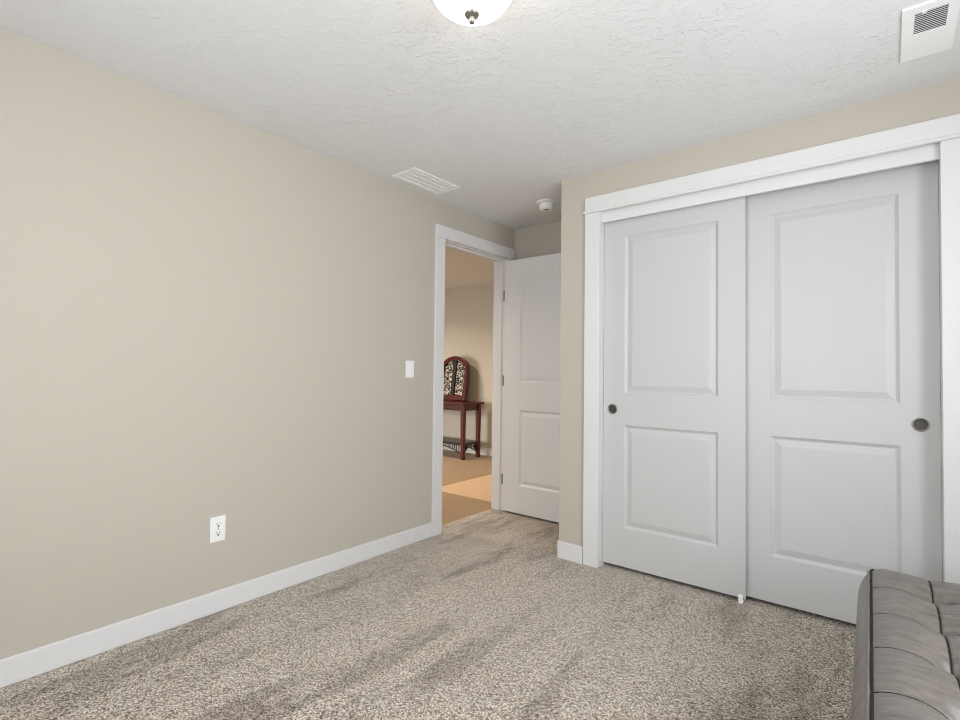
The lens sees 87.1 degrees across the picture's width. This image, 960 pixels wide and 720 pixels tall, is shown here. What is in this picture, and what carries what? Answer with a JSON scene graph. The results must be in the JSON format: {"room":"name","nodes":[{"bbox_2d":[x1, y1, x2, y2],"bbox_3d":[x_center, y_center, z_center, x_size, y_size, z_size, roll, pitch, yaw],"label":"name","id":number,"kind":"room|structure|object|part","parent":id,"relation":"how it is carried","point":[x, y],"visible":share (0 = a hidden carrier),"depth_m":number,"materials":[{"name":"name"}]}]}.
{"room":"bedroom","nodes":[
{"label":"bedroom","id":0,"kind":"room"},
{"bbox_2d":[0,27,514,658],"bbox_3d":[-1.100,0.017,2.800,0.125,2.440,4.522,0,-2,39],"label":"wall","id":1,"kind":"structure","parent":0,"point":[205,314],"depth_m":2.35,"materials":[{"name":"beige paint"}]},
{"bbox_2d":[0,522,431,688],"bbox_3d":[-1.365,1.171,2.350,0.014,0.105,3.249,0,-2,39],"label":"baseboard","id":2,"kind":"structure","parent":1,"relation":"attached to","point":[31,663],"depth_m":2.33,"materials":[{"name":"white paint"}]},
{"bbox_2d":[210,515,225,542],"bbox_3d":[-1.278,0.825,2.465,0.009,0.122,0.074,0,-2,39],"label":"wall outlet","id":3,"kind":"object","parent":1,"relation":"attached to","point":[217,524],"visible":1,"depth_m":2.46,"materials":[{"name":"white plastic"}]},
{"bbox_2d":[215,522,221,527],"bbox_3d":[-1.276,0.804,2.463,0.003,0.027,0.033,0,-2,39],"label":"receptacle","id":4,"kind":"object","parent":3,"relation":"attached to","point":[217,524],"depth_m":2.46,"materials":[{"name":"white plastic"}]},
{"bbox_2d":[215,530,221,536],"bbox_3d":[-1.277,0.846,2.462,0.003,0.027,0.033,0,-2,39],"label":"receptacle","id":5,"kind":"object","parent":3,"relation":"attached to","point":[218,533],"depth_m":2.46,"materials":[{"name":"white plastic"}]},
{"bbox_2d":[405,361,413,377],"bbox_3d":[-0.479,0.062,3.461,0.012,0.116,0.076,0,-2,39],"label":"light switch","id":6,"kind":"object","parent":1,"relation":"attached to","point":[409,373],"visible":1,"depth_m":3.46,"materials":[{"name":"white plastic"}]},
{"bbox_2d":[431,224,514,536],"bbox_3d":[-0.075,0.148,4.068,0.164,2.262,0.991,0,-2,39],"label":"door frame","id":7,"kind":"structure","parent":1,"relation":"attached to","point":[442,233],"depth_m":3.92,"materials":[{"name":"white paint"}]},
{"bbox_3d":[-0.302,0.185,3.674,0.018,2.163,0.094,0,-2,39],"label":"casing","id":8,"kind":"part","parent":7,"relation":"part of","materials":[{"name":"white paint"}]},
{"bbox_3d":[-0.009,-0.931,4.045,0.021,0.093,0.982,0,-2,39],"label":"head casing","id":9,"kind":"part","parent":7,"relation":"part of","materials":[{"name":"white paint"}]},
{"bbox_3d":[0.147,0.209,4.459,0.018,2.163,0.100,0,-2,39],"label":"casing","id":10,"kind":"part","parent":7,"relation":"part of","materials":[{"name":"white paint"}]},
{"bbox_2d":[502,253,560,522],"bbox_3d":[0.503,0.211,4.079,0.802,2.113,0.035,0,-2,39],"label":"door","id":11,"kind":"structure","parent":1,"relation":"in","point":[532,293],"depth_m":4.12,"materials":[{"name":"white paint"}]},
{"bbox_2d":[0,449,855,719],"bbox_3d":[-0.853,1.288,3.791,8.200,0.050,6.440,0,-2,39],"label":"floor","id":12,"kind":"structure","parent":0,"point":[481,618],"depth_m":2.14,"materials":[{"name":"beige carpet"}]},
{"bbox_2d":[443,400,484,459],"bbox_3d":[-0.554,0.967,7.262,1.203,0.764,0.470,0,-2,39],"label":"console table","id":13,"kind":"object","parent":12,"relation":"on","point":[462,406],"visible":0.5,"depth_m":6.91,"materials":[{"name":"brown wood"}]},
{"bbox_2d":[443,356,469,400],"bbox_3d":[-0.374,0.265,7.319,0.524,0.642,0.157,0,-2,39],"label":"arched frame","id":14,"kind":"object","parent":13,"relation":"on","point":[456,369],"visible":0.87,"depth_m":7.28,"materials":[{"name":"brown wood"}]},
{"bbox_3d":[-0.365,0.254,7.330,0.434,0.525,0.015,0,-10,39],"label":"patterned panel","id":15,"kind":"part","parent":14,"relation":"part of","materials":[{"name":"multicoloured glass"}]},
{"bbox_2d":[443,437,476,444],"bbox_3d":[-0.538,1.143,7.243,1.070,0.032,0.350,0,-2,39],"label":"shelf","id":16,"kind":"object","parent":13,"relation":"attached to","point":[447,440],"depth_m":6.97,"materials":[{"name":"brown wood"}]},
{"bbox_3d":[-0.228,0.973,6.793,0.058,0.738,0.058,0,-2,39],"label":"leg","id":17,"kind":"part","parent":13,"relation":"part of","materials":[{"name":"brown wood"}]},
{"bbox_3d":[-0.027,0.981,7.042,0.058,0.738,0.058,0,-2,39],"label":"leg","id":18,"kind":"part","parent":13,"relation":"part of","materials":[{"name":"brown wood"}]},
{"bbox_2d":[738,594,745,603],"bbox_3d":[1.370,1.240,2.643,0.024,0.045,0.078,0,-2,39],"label":"guide","id":19,"kind":"object","parent":12,"relation":"on","point":[741,599],"visible":0.9,"depth_m":2.62,"materials":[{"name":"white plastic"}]},
{"bbox_2d":[851,569,959,719],"bbox_3d":[1.256,0.972,1.163,0.638,0.507,1.427,0,-2,38],"label":"sofa","id":20,"kind":"object","parent":12,"relation":"on","point":[907,653],"visible":1,"depth_m":1.31,"materials":[{"name":"grey leather"}]},
{"bbox_2d":[442,474,491,501],"bbox_3d":[0.480,1.348,5.576,0.915,0.047,1.985,0,-2,39],"label":"light patch","id":21,"kind":"structure","parent":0,"point":[480,487],"depth_m":5.14,"materials":[{"name":"beige"}]},
{"bbox_2d":[443,284,493,448],"bbox_3d":[-0.230,0.140,7.542,4.475,2.440,0.120,0,-2,39],"label":"wall","id":22,"kind":"structure","parent":0,"point":[468,319],"depth_m":7.36,"materials":[{"name":"beige paint"}]},
{"bbox_2d":[443,443,491,455],"bbox_3d":[-0.237,1.304,7.423,4.600,0.105,0.014,0,-2,39],"label":"baseboard","id":23,"kind":"structure","parent":22,"relation":"attached to","point":[483,451],"depth_m":7.31,"materials":[{"name":"white paint"}]},
{"bbox_2d":[0,0,959,289],"bbox_3d":[-0.793,-1.224,3.890,8.200,0.100,6.540,0,-2,39],"label":"ceiling","id":24,"kind":"structure","parent":0,"point":[540,95],"depth_m":2.11,"materials":[{"name":"white paint"}]},
{"bbox_2d":[392,167,459,194],"bbox_3d":[-0.351,-1.178,3.343,0.216,0.008,0.424,0,-2,39],"label":"ceiling vent","id":25,"kind":"object","parent":24,"relation":"in","point":[414,176],"visible":1,"depth_m":3.32,"materials":[{"name":"white plastic"}]},
{"bbox_2d":[433,0,512,25],"bbox_3d":[-0.025,-1.143,1.605,0.306,0.153,0.306,0,-2,39],"label":"ceiling light","id":26,"kind":"object","parent":24,"relation":"attached to","point":[463,12],"visible":1,"depth_m":1.60,"materials":[{"name":"white glass"}]},
{"bbox_2d":[536,199,556,211],"bbox_3d":[0.490,-1.131,3.720,0.152,0.064,0.152,0,-2,39],"label":"smoke detector","id":27,"kind":"object","parent":24,"relation":"attached to","point":[545,205],"visible":1,"depth_m":3.68,"materials":[{"name":"white plastic"}]},
{"bbox_2d":[900,0,959,62],"bbox_3d":[1.620,-1.190,1.825,0.150,0.010,0.364,0,-2,39],"label":"ceiling vent","id":28,"kind":"object","parent":24,"relation":"in","point":[928,28],"visible":1,"depth_m":1.81,"materials":[{"name":"white plastic"}]},
{"bbox_2d":[515,221,560,259],"bbox_3d":[1.673,0.063,3.391,3.450,2.440,0.120,0,-2,39],"label":"wall","id":29,"kind":"structure","parent":0,"point":[543,239],"depth_m":4.30,"materials":[{"name":"beige paint"}]},
{"bbox_2d":[559,78,959,545],"bbox_3d":[1.749,0.049,2.769,2.551,2.440,0.752,0,-2,39],"label":"wall","id":30,"kind":"structure","parent":0,"point":[942,99],"depth_m":3.00,"materials":[{"name":"beige paint"}]},
{"bbox_2d":[557,540,582,563],"bbox_3d":[0.794,1.223,3.477,0.190,0.105,0.744,0,-2,39],"label":"baseboard","id":31,"kind":"structure","parent":30,"relation":"attached to","point":[567,551],"depth_m":3.18,"materials":[{"name":"white paint"}]},
{"bbox_2d":[603,196,746,598],"bbox_3d":[1.086,0.177,2.900,0.795,2.126,0.039,0,-2,39],"label":"door","id":32,"kind":"structure","parent":30,"relation":"in","point":[675,404],"depth_m":2.86,"materials":[{"name":"grey paint"}]},
{"bbox_3d":[0.813,0.300,3.096,0.061,0.061,0.006,0,-2,39],"label":"finger pull","id":33,"kind":"part","parent":32,"relation":"part of","materials":[{"name":"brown metal"}]},
{"bbox_2d":[609,405,615,412],"bbox_3d":[0.814,0.300,3.097,0.047,0.047,0.002,0,-2,39],"label":"door handle","id":34,"kind":"object","parent":32,"relation":"on","point":[612,408],"depth_m":3.10,"materials":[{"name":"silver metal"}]},
{"bbox_2d":[583,114,959,583],"bbox_3d":[1.367,0.121,2.647,1.775,2.281,0.143,0,-2,39],"label":"closet frame","id":35,"kind":"object","parent":30,"relation":"attached to","point":[938,139],"visible":0.97,"depth_m":2.42,"materials":[{"name":"white paint"}]},
{"bbox_3d":[0.690,0.175,3.124,0.098,2.181,0.018,0,-2,39],"label":"casing","id":36,"kind":"part","parent":35,"relation":"part of","materials":[{"name":"white paint"}]},
{"bbox_3d":[1.347,-0.979,2.632,1.751,0.082,0.020,0,-2,39],"label":"head casing","id":37,"kind":"part","parent":35,"relation":"part of","materials":[{"name":"white paint"}]},
{"bbox_3d":[1.977,0.165,2.087,0.098,2.181,0.018,0,-2,39],"label":"casing","id":38,"kind":"part","parent":35,"relation":"part of","materials":[{"name":"white paint"}]},
{"bbox_2d":[747,160,941,623],"bbox_3d":[1.707,0.174,2.457,0.788,2.126,0.039,0,-2,39],"label":"door","id":39,"kind":"structure","parent":30,"relation":"in","point":[844,407],"depth_m":2.42,"materials":[{"name":"grey paint"}]},
{"bbox_3d":[1.950,0.287,2.235,0.061,0.061,0.006,0,-2,39],"label":"finger pull","id":40,"kind":"part","parent":39,"relation":"part of","materials":[{"name":"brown metal"}]},
{"bbox_2d":[914,419,927,429],"bbox_3d":[1.951,0.287,2.237,0.047,0.047,0.002,0,-2,39],"label":"door handle","id":41,"kind":"object","parent":39,"relation":"on","point":[919,424],"depth_m":2.24,"materials":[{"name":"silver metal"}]}
]}

